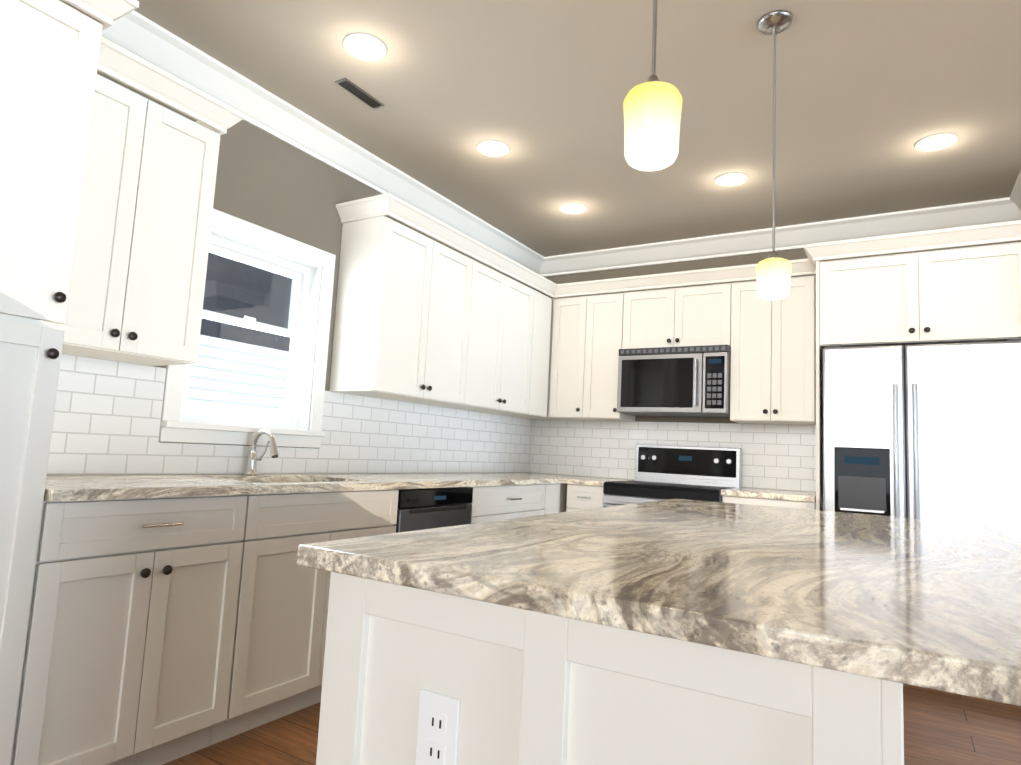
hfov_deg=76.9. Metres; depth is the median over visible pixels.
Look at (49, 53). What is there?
pantry cabinet
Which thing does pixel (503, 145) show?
recessed light
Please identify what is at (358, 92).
ceiling vent
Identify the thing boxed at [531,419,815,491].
tile backsplash
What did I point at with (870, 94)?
ceiling
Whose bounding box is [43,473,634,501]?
countertop
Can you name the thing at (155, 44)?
crown molding
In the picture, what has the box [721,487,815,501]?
countertop
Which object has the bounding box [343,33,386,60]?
recessed light
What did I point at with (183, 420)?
double-hung window
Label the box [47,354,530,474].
tile backsplash
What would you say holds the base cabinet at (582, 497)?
on the floor
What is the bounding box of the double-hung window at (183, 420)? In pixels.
[159,208,335,447]
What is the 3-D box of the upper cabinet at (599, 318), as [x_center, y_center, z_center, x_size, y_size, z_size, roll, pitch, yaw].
[0.746,-0.185,4.943,0.353,0.940,0.326,-1,-7,31]
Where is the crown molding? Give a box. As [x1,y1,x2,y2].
[102,10,1020,276]
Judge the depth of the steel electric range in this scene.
4.50 m
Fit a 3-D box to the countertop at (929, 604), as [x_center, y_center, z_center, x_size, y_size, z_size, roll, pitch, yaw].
[0.641,0.385,1.603,1.077,0.032,2.023,-1,-7,31]
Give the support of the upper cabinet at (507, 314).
attached to the wall at (264, 179)
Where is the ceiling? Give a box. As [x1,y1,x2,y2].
[134,0,1020,256]
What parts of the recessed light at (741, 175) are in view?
recessed ceiling light lens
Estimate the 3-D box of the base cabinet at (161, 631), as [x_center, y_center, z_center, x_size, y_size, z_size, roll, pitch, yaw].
[-1.392,0.818,2.202,0.616,0.892,0.715,-1,-7,31]
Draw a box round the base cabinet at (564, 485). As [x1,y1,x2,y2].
[562,483,567,511]
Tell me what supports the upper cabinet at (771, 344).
attached to the wall at (756, 258)
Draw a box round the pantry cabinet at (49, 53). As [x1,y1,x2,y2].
[0,0,138,764]
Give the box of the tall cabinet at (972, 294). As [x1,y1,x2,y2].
[816,242,1020,510]
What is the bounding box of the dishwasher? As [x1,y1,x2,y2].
[394,487,472,532]
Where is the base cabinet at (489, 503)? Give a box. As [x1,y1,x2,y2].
[382,484,549,534]
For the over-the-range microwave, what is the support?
attached to the upper cabinet at (701, 315)
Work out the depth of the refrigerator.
3.41 m
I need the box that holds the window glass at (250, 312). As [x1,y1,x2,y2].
[188,252,291,412]
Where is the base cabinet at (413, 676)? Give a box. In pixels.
[316,572,903,764]
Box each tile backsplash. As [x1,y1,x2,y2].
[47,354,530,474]
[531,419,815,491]
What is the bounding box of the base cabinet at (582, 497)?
[566,484,603,511]
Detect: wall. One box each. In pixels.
[67,71,536,474]
[529,240,1020,491]
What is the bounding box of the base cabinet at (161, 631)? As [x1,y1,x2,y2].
[10,494,269,764]
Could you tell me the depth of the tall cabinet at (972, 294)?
3.55 m
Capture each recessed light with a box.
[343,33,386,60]
[476,140,508,156]
[559,203,585,213]
[715,173,746,185]
[915,133,957,150]
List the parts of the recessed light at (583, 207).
recessed ceiling light lens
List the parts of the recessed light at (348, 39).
recessed ceiling light lens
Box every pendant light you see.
[623,0,682,170]
[756,10,792,299]
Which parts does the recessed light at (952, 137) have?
recessed ceiling light lens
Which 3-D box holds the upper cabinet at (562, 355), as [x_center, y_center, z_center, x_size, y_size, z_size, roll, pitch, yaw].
[0.548,-0.182,5.062,0.340,0.940,0.326,-1,-7,31]
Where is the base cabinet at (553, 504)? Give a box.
[546,483,561,513]
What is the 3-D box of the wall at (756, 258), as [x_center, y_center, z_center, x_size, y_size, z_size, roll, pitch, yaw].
[1.645,0.304,4.616,3.340,2.730,0.150,-1,-7,31]
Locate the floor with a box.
[163,684,1020,764]
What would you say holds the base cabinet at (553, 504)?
on the floor
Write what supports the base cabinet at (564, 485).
on the floor
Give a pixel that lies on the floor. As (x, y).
(943, 728)
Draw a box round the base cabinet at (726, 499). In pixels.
[722,495,815,509]
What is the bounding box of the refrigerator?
[823,339,1020,543]
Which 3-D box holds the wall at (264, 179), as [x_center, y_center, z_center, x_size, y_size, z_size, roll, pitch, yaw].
[-2.074,-0.179,1.844,0.150,2.730,8.800,-1,-7,31]
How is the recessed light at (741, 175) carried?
in the ceiling
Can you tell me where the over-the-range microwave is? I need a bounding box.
[617,345,730,416]
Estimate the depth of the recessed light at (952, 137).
3.20 m
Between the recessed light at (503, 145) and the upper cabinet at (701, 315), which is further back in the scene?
the upper cabinet at (701, 315)
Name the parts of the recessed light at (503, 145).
recessed ceiling light lens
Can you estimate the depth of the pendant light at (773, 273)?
2.30 m
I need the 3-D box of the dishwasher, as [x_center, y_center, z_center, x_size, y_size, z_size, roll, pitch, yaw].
[-0.637,0.988,3.407,0.606,0.887,0.600,-1,-7,31]
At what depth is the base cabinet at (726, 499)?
3.81 m
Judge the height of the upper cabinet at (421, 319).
0.940 m
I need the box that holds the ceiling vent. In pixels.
[335,78,383,108]
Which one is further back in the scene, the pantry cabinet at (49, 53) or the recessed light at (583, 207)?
the recessed light at (583, 207)
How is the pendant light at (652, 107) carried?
hanging from the ceiling
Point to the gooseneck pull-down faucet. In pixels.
(253, 457)
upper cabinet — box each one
[62,37,245,365]
[329,216,480,407]
[453,264,536,415]
[511,292,551,416]
[548,293,575,419]
[572,289,634,420]
[624,281,731,348]
[730,273,815,424]
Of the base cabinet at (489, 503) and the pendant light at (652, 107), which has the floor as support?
the base cabinet at (489, 503)
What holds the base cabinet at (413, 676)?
on the floor
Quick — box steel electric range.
[602,444,741,507]
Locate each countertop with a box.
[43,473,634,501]
[297,499,1020,705]
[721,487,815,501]
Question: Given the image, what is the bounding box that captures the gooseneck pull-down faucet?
[244,429,278,474]

